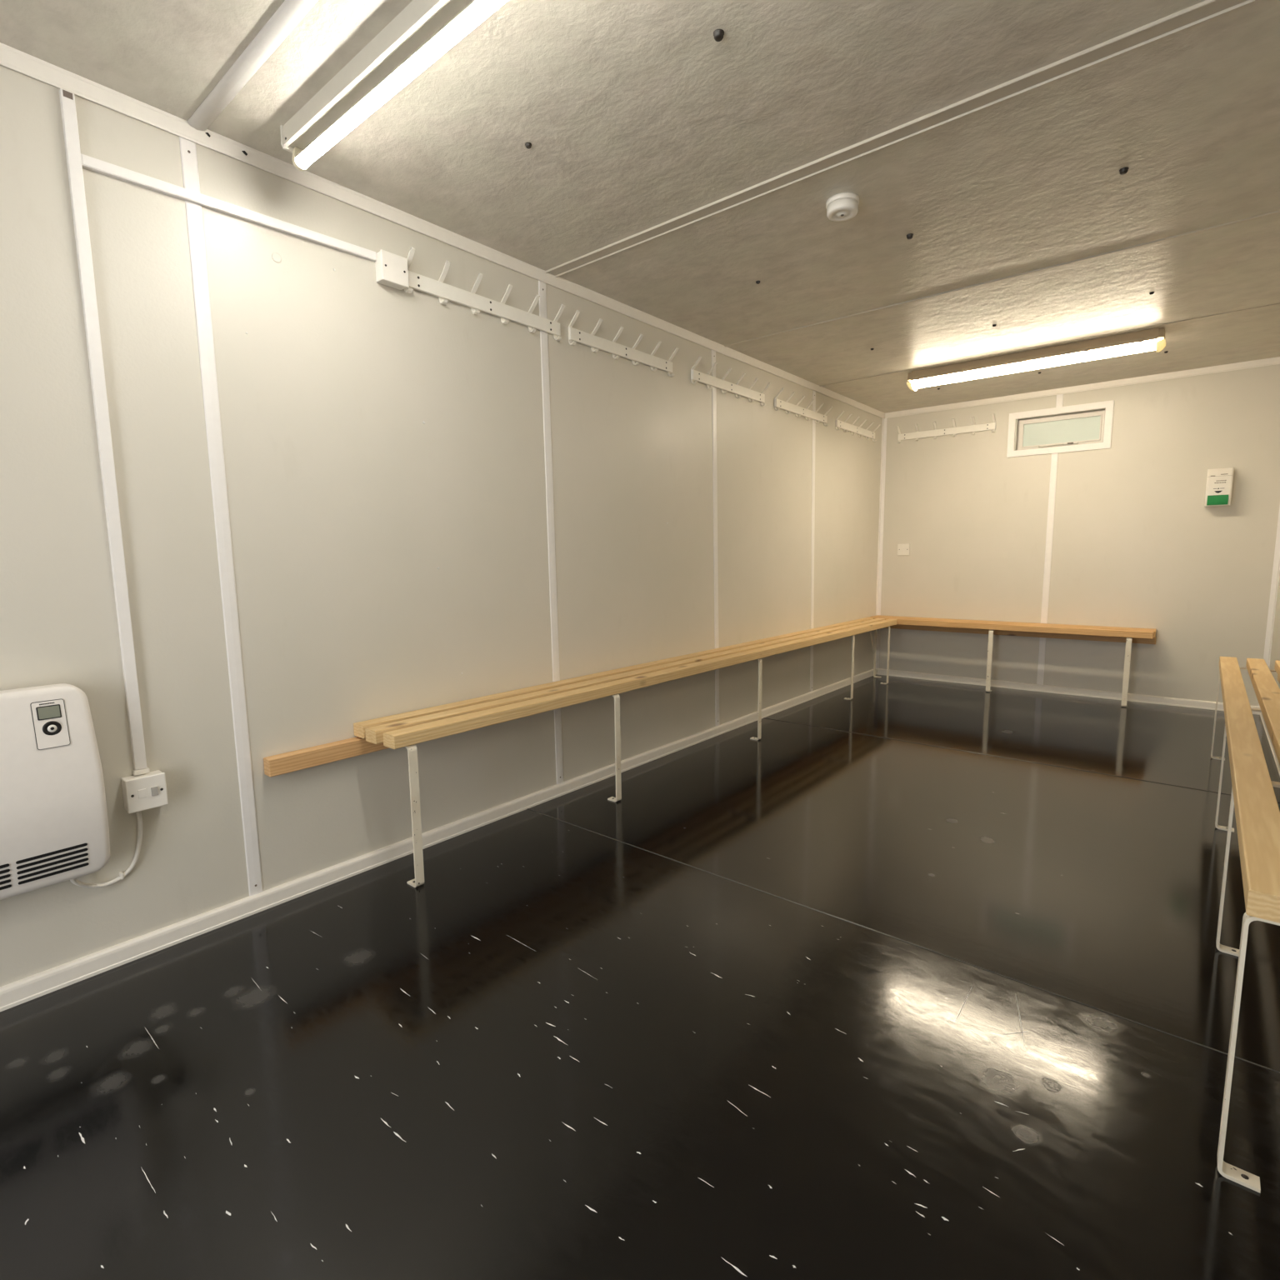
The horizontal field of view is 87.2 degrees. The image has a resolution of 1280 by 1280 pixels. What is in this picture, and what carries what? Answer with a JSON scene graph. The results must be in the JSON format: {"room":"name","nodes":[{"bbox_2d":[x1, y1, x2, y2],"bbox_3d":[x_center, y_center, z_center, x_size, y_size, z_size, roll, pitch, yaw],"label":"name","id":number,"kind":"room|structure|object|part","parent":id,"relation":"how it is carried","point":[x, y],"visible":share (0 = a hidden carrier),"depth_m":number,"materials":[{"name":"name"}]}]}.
{"room":"changing room","nodes":[
{"label":"changing room","id":0,"kind":"room"},
{"bbox_2d":[0,65,882,986],"bbox_3d":[-0.335,-0.412,2.958,0.062,2.200,7.357,5,9,40],"label":"wall","id":1,"kind":"structure","parent":0,"point":[383,445],"depth_m":2.14,"materials":[{"name":"paint"}]},
{"bbox_2d":[0,683,109,899],"bbox_3d":[-1.584,0.378,1.415,0.102,0.480,0.714,5,9,40],"label":"heater","id":2,"kind":"object","parent":1,"relation":"attached to","point":[54,829],"visible":1,"depth_m":1.58,"materials":[{"name":"white metal"}]},
{"bbox_2d":[0,843,89,889],"bbox_3d":[-1.541,0.556,1.435,0.017,0.061,0.573,5,9,40],"label":"grille","id":3,"kind":"object","parent":2,"relation":"attached to","point":[29,869],"depth_m":1.59,"materials":[{"name":"white plastic"}]},
{"bbox_3d":[-1.387,0.198,1.581,0.022,0.110,0.060,5,9,40],"label":"control panel","id":4,"kind":"part","parent":2,"relation":"part of","materials":[{"name":"white plastic"}]},
{"bbox_3d":[-1.387,0.198,1.581,0.022,0.108,0.058,5,9,40],"label":"panel","id":5,"kind":"part","parent":2,"relation":"part of","materials":[{"name":"plastic"}]},
{"bbox_2d":[59,88,146,769],"bbox_3d":[-1.338,-0.473,1.683,0.016,1.643,0.026,5,9,40],"label":"conduit","id":6,"kind":"object","parent":1,"relation":"attached to","point":[67,104],"visible":1,"depth_m":1.67,"materials":[{"name":"white plastic"}]},
{"bbox_2d":[70,810,142,888],"bbox_3d":[-1.376,0.548,1.732,0.033,0.186,0.166,4,8,30],"label":"power cable","id":7,"kind":"object","parent":1,"relation":"attached to","point":[122,875],"visible":0.97,"depth_m":1.78,"materials":[{"name":"white plastic"}]},
{"bbox_2d":[120,766,168,814],"bbox_3d":[-1.314,0.395,1.782,0.052,0.102,0.088,5,9,40],"label":"switch","id":8,"kind":"object","parent":1,"relation":"attached to","point":[144,790],"visible":1,"depth_m":1.77,"materials":[{"name":"white plastic"}]},
{"bbox_2d":[179,136,263,896],"bbox_3d":[-1.179,-0.273,1.907,0.006,2.110,0.042,5,9,40],"label":"trim","id":9,"kind":"structure","parent":1,"relation":"attached to","point":[187,148],"depth_m":1.89,"materials":[{"name":"white plastic"}]},
{"bbox_2d":[80,153,376,261],"bbox_3d":[-1.097,-1.194,1.892,0.016,0.040,0.750,5,9,40],"label":"conduit","id":10,"kind":"object","parent":1,"relation":"attached to","point":[88,162],"visible":1,"depth_m":1.82,"materials":[{"name":"white plastic"}]},
{"bbox_2d":[375,249,409,289],"bbox_3d":[-0.815,-1.212,2.206,0.047,0.092,0.094,5,9,40],"label":"junction box","id":11,"kind":"object","parent":1,"relation":"attached to","point":[392,270],"visible":1,"depth_m":2.19,"materials":[{"name":"white plastic"}]},
{"bbox_2d":[0,668,876,1011],"bbox_3d":[-0.293,0.656,3.069,0.019,0.052,7.357,5,9,40],"label":"baseboard","id":12,"kind":"structure","parent":1,"relation":"attached to","point":[35,986],"depth_m":2.16,"materials":[{"name":"white plastic"}]},
{"bbox_2d":[0,42,884,418],"bbox_3d":[-0.320,-1.479,2.798,0.016,0.042,7.357,5,9,40],"label":"trim","id":13,"kind":"structure","parent":1,"relation":"attached to","point":[12,58],"depth_m":2.05,"materials":[{"name":"white plastic"}]},
{"bbox_2d":[404,246,564,340],"bbox_3d":[-0.550,-1.269,2.508,0.059,0.131,0.717,5,9,40],"label":"coat rack","id":14,"kind":"object","parent":1,"relation":"attached to","point":[446,292],"visible":0.94,"depth_m":2.48,"materials":[{"name":"white metal"}]},
{"bbox_2d":[538,280,563,784],"bbox_3d":[-0.375,-0.404,2.861,0.006,2.110,0.062,5,9,40],"label":"trim","id":15,"kind":"structure","parent":1,"relation":"attached to","point":[542,286],"depth_m":2.84,"materials":[{"name":"white plastic"}]},
{"bbox_2d":[568,310,679,376],"bbox_3d":[-0.054,-1.350,3.096,0.059,0.131,0.716,5,9,40],"label":"rail","id":16,"kind":"object","parent":1,"relation":"attached to","point":[575,335],"visible":1,"depth_m":3.06,"materials":[{"name":"white metal"}]},
{"bbox_2d":[711,350,719,726],"bbox_3d":[0.432,-0.535,3.819,0.006,2.110,0.089,5,9,40],"label":"trim","id":17,"kind":"structure","parent":1,"relation":"attached to","point":[713,352],"depth_m":3.80,"materials":[{"name":"white plastic"}]},
{"bbox_2d":[690,356,770,406],"bbox_3d":[0.527,-1.445,3.787,0.059,0.131,0.750,5,9,40],"label":"rail","id":18,"kind":"object","parent":1,"relation":"attached to","point":[696,376],"visible":1,"depth_m":3.75,"materials":[{"name":"white metal"}]},
{"bbox_2d":[774,387,832,426],"bbox_3d":[1.097,-1.538,4.464,0.059,0.131,0.739,5,9,40],"label":"rail","id":19,"kind":"object","parent":1,"relation":"attached to","point":[786,406],"visible":1,"depth_m":4.43,"materials":[{"name":"white metal"}]},
{"bbox_2d":[810,390,815,691],"bbox_3d":[1.226,-0.665,4.762,0.006,2.110,0.098,5,9,40],"label":"trim","id":20,"kind":"structure","parent":1,"relation":"attached to","point":[813,392],"depth_m":4.75,"materials":[{"name":"white plastic"}]},
{"bbox_2d":[835,410,880,441],"bbox_3d":[1.681,-1.633,5.157,0.059,0.131,0.736,5,9,40],"label":"rail","id":21,"kind":"object","parent":1,"relation":"attached to","point":[843,425],"visible":1,"depth_m":5.12,"materials":[{"name":"white metal"}]},
{"bbox_2d":[819,302,1279,386],"bbox_3d":[2.188,-1.662,3.851,2.470,0.004,0.014,5,9,40],"label":"trim","id":22,"kind":"structure","parent":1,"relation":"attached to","point":[1279,302],"depth_m":3.70,"materials":[{"name":"white plastic"}]},
{"bbox_2d":[0,674,1279,1279],"bbox_3d":[0.660,0.810,2.288,2.620,0.082,7.477,5,9,40],"label":"floor","id":23,"kind":"structure","parent":0,"point":[902,978],"depth_m":1.47,"materials":[{"name":"black plastic"}]},
{"bbox_2d":[263,617,897,887],"bbox_3d":[0.476,0.325,3.762,0.268,0.516,4.712,5,9,40],"label":"slatted bench","id":24,"kind":"object","parent":23,"relation":"on","point":[407,729],"visible":1,"depth_m":2.60,"materials":[{"name":"brown wood"}]},
{"bbox_3d":[-0.811,0.557,2.231,0.252,0.473,0.030,5,9,40],"label":"leg","id":25,"kind":"part","parent":24,"relation":"part of","materials":[{"name":"beige paint"}]},
{"bbox_3d":[-0.191,0.457,2.963,0.257,0.473,0.030,5,9,40],"label":"leg","id":26,"kind":"part","parent":24,"relation":"part of","materials":[{"name":"beige paint"}]},
{"bbox_3d":[0.586,0.329,3.892,0.250,0.473,0.030,5,9,40],"label":"leg","id":27,"kind":"part","parent":24,"relation":"part of","materials":[{"name":"beige paint"}]},
{"bbox_3d":[1.440,0.189,4.913,0.241,0.473,0.030,5,9,40],"label":"leg","id":28,"kind":"part","parent":24,"relation":"part of","materials":[{"name":"beige paint"}]},
{"bbox_3d":[1.903,0.113,5.465,0.238,0.473,0.030,5,9,40],"label":"leg","id":29,"kind":"part","parent":24,"relation":"part of","materials":[{"name":"beige paint"}]},
{"bbox_2d":[868,615,1156,706],"bbox_3d":[2.709,0.124,5.130,1.922,0.516,0.264,5,9,40],"label":"slatted bench","id":30,"kind":"object","parent":23,"relation":"on","point":[1129,636],"visible":0.9,"depth_m":4.95,"materials":[{"name":"brown wood"}]},
{"bbox_3d":[2.018,0.086,5.694,0.057,0.467,0.030,5,9,40],"label":"leg","id":31,"kind":"part","parent":30,"relation":"part of","materials":[{"name":"beige paint"}]},
{"bbox_3d":[2.700,0.145,5.135,0.030,0.473,0.249,5,9,40],"label":"leg","id":32,"kind":"part","parent":30,"relation":"part of","materials":[{"name":"beige paint"}]},
{"bbox_3d":[3.342,0.206,4.602,0.030,0.473,0.249,5,9,40],"label":"leg","id":33,"kind":"part","parent":30,"relation":"part of","materials":[{"name":"beige paint"}]},
{"bbox_2d":[1210,656,1279,1192],"bbox_3d":[2.072,0.505,2.203,0.268,0.516,3.100,5,9,40],"label":"slatted bench","id":34,"kind":"object","parent":23,"relation":"on","point":[1253,799],"visible":1,"depth_m":1.49,"materials":[{"name":"brown wood"}]},
{"bbox_3d":[2.289,0.491,2.463,0.244,0.473,0.030,5,9,40],"label":"leg","id":35,"kind":"part","parent":34,"relation":"part of","materials":[{"name":"beige paint"}]},
{"bbox_3d":[2.998,0.374,3.311,0.252,0.473,0.030,5,9,40],"label":"leg","id":36,"kind":"part","parent":34,"relation":"part of","materials":[{"name":"beige paint"}]},
{"bbox_3d":[1.632,0.597,1.688,0.250,0.473,0.030,5,9,40],"label":"leg","id":37,"kind":"part","parent":34,"relation":"part of","materials":[{"name":"beige paint"}]},
{"bbox_3d":[1.090,0.685,1.048,0.256,0.473,0.030,5,9,40],"label":"leg","id":38,"kind":"part","parent":34,"relation":"part of","materials":[{"name":"beige paint"}]},
{"bbox_2d":[0,0,1279,413],"bbox_3d":[0.633,-1.450,2.000,2.620,0.080,7.477,5,9,40],"label":"ceiling","id":39,"kind":"structure","parent":0,"point":[633,116],"depth_m":1.92,"materials":[{"name":"textured paint"}]},
{"bbox_2d":[187,0,318,130],"bbox_3d":[-0.222,-1.265,0.989,2.470,0.012,0.043,5,9,40],"label":"trim","id":40,"kind":"structure","parent":39,"relation":"attached to","point":[290,13],"depth_m":1.53,"materials":[{"name":"white plastic"}]},
{"bbox_2d":[280,0,507,170],"bbox_3d":[-0.332,-1.263,1.326,1.550,0.098,0.083,5,9,40],"label":"ceiling light","id":41,"kind":"object","parent":39,"relation":"attached to","point":[424,30],"visible":1,"depth_m":1.50,"materials":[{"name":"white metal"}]},
{"bbox_2d":[525,142,531,149],"bbox_3d":[-0.311,-1.379,1.876,0.018,0.008,0.018,5,9,40],"label":"screw","id":42,"kind":"object","parent":39,"relation":"attached to","point":[528,145],"visible":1,"depth_m":1.87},
{"bbox_2d":[713,29,724,41],"bbox_3d":[0.174,-1.333,1.483,0.024,0.012,0.024,5,9,40],"label":"screw","id":43,"kind":"object","parent":39,"relation":"attached to","point":[718,34],"visible":1,"depth_m":1.48,"materials":[{"name":"black metal"}]},
{"bbox_2d":[825,192,859,221],"bbox_3d":[0.662,-1.411,2.199,0.104,0.048,0.104,5,9,40],"label":"smoke detector","id":44,"kind":"object","parent":39,"relation":"attached to","point":[841,207],"visible":1,"depth_m":2.17,"materials":[{"name":"white plastic"}]},
{"bbox_2d":[545,0,1257,277],"bbox_3d":[0.586,-1.399,1.948,2.470,0.008,0.060,5,9,40],"label":"trim","id":45,"kind":"structure","parent":39,"relation":"attached to","point":[1206,10],"depth_m":1.77,"materials":[{"name":"white plastic"}]},
{"bbox_2d":[906,233,913,239],"bbox_3d":[0.980,-1.464,2.441,0.024,0.012,0.024,5,9,40],"label":"screw","id":46,"kind":"object","parent":39,"relation":"attached to","point":[910,236],"visible":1,"depth_m":2.43,"materials":[{"name":"black metal"}]},
{"bbox_2d":[724,210,1279,346],"bbox_3d":[1.421,-1.537,2.939,2.470,0.006,0.022,5,9,40],"label":"trim","id":47,"kind":"structure","parent":39,"relation":"attached to","point":[1276,212],"depth_m":2.77,"materials":[{"name":"white plastic"}]},
{"bbox_2d":[906,327,1165,390],"bbox_3d":[2.252,-1.622,3.943,1.315,0.109,0.140,5,9,40],"label":"ceiling light","id":48,"kind":"object","parent":39,"relation":"attached to","point":[1150,339],"visible":1,"depth_m":3.84,"materials":[{"name":"white plastic"}]},
{"bbox_2d":[906,372,911,382],"bbox_3d":[1.762,-1.695,4.350,0.024,0.048,0.126,5,9,40],"label":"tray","id":49,"kind":"object","parent":48,"relation":"on","point":[909,377],"depth_m":4.31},
{"bbox_2d":[906,382,917,390],"bbox_3d":[1.763,-1.639,4.357,0.035,0.050,0.124,5,9,40],"label":"diffuser","id":50,"kind":"object","parent":48,"relation":"attached to","point":[912,386],"depth_m":4.32,"materials":[{"name":"white plastic"}]},
{"bbox_2d":[1155,339,1165,352],"bbox_3d":[2.745,-1.547,3.542,0.035,0.050,0.124,5,9,40],"label":"diffuser","id":51,"kind":"object","parent":48,"relation":"attached to","point":[1160,343],"depth_m":3.51,"materials":[{"name":"white plastic"}]},
{"bbox_2d":[1119,166,1129,174],"bbox_3d":[1.464,-1.418,2.034,0.024,0.012,0.024,5,9,40],"label":"screw","id":52,"kind":"object","parent":39,"relation":"attached to","point":[1122,171],"visible":1,"depth_m":2.03,"materials":[{"name":"black metal"}]},
{"bbox_2d":[876,364,1279,712],"bbox_3d":[3.026,-0.708,4.968,2.620,2.200,0.070,5,9,40],"label":"wall","id":53,"kind":"structure","parent":0,"point":[1136,542],"depth_m":4.73,"materials":[{"name":"paint"}]},
{"bbox_2d":[875,418,887,668],"bbox_3d":[2.046,-0.796,5.716,0.030,2.110,0.030,5,9,40],"label":"trim","id":54,"kind":"structure","parent":53,"relation":"attached to","point":[884,420],"depth_m":5.70,"materials":[{"name":"white plastic"}]},
{"bbox_2d":[897,543,909,554],"bbox_3d":[2.198,-0.755,5.606,0.098,0.096,0.011,5,9,40],"label":"wall plate","id":55,"kind":"object","parent":53,"relation":"attached to","point":[902,548],"visible":1,"depth_m":5.60,"materials":[{"name":"white plastic"}]},
{"bbox_2d":[896,413,995,443],"bbox_3d":[2.392,-1.658,5.285,0.727,0.131,0.059,5,9,40],"label":"rail","id":56,"kind":"object","parent":53,"relation":"attached to","point":[972,428],"visible":1,"depth_m":5.28,"materials":[{"name":"white metal"}]},
{"bbox_2d":[1036,394,1063,684],"bbox_3d":[3.008,-0.709,4.935,0.051,2.108,0.004,5,9,40],"label":"trim","id":57,"kind":"structure","parent":53,"relation":"attached to","point":[1059,401],"depth_m":4.95,"materials":[{"name":"white plastic"}]},
{"bbox_2d":[1006,400,1114,457],"bbox_3d":[3.023,-1.510,4.853,0.642,0.319,0.078,5,9,40],"label":"window","id":58,"kind":"structure","parent":53,"relation":"in","point":[1087,426],"depth_m":4.83,"materials":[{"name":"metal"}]},
{"bbox_3d":[3.036,-1.504,4.853,0.528,0.215,0.030,5,9,40],"label":"sash","id":59,"kind":"part","parent":58,"relation":"part of","materials":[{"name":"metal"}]},
{"bbox_3d":[3.038,-1.504,4.854,0.482,0.172,0.006,5,9,40],"label":"pane","id":60,"kind":"part","parent":58,"relation":"part of","materials":[{"name":"clear glass"}]},
{"bbox_2d":[876,668,1260,714],"bbox_3d":[3.010,0.362,5.070,2.462,0.052,0.019,5,9,40],"label":"baseboard","id":61,"kind":"structure","parent":53,"relation":"attached to","point":[1005,684],"depth_m":4.96,"materials":[{"name":"white plastic"}]},
{"bbox_2d":[885,356,1279,418],"bbox_3d":[2.986,-1.773,4.800,2.468,0.042,0.016,5,9,40],"label":"trim","id":62,"kind":"structure","parent":53,"relation":"attached to","point":[1272,361],"depth_m":4.64,"materials":[{"name":"white plastic"}]},
{"bbox_2d":[1204,467,1234,506],"bbox_3d":[3.677,-0.970,4.269,0.127,0.232,0.107,5,9,40],"label":"soap dispenser","id":63,"kind":"object","parent":53,"relation":"attached to","point":[1219,481],"visible":1,"depth_m":4.24,"materials":[{"name":"white plastic"}]},
{"bbox_2d":[1269,573,1279,689],"bbox_3d":[1.630,-0.228,1.329,0.060,2.200,7.357,5,9,40],"label":"wall","id":64,"kind":"structure","parent":0,"point":[1275,652],"depth_m":4.01,"materials":[{"name":"paint"}]},
{"bbox_2d":[1258,505,1279,706],"bbox_3d":[3.937,-0.618,4.138,0.030,2.110,0.045,5,9,40],"label":"trim","id":65,"kind":"structure","parent":64,"relation":"attached to","point":[1276,569],"depth_m":4.19,"materials":[{"name":"white plastic"}]},
{"bbox_2d":[1260,711,1279,776],"bbox_3d":[1.612,0.835,1.490,0.019,0.052,7.357,5,9,40],"label":"baseboard","id":66,"kind":"structure","parent":64,"relation":"attached to","point":[1273,752],"depth_m":3.58,"materials":[{"name":"white plastic"}]}
]}

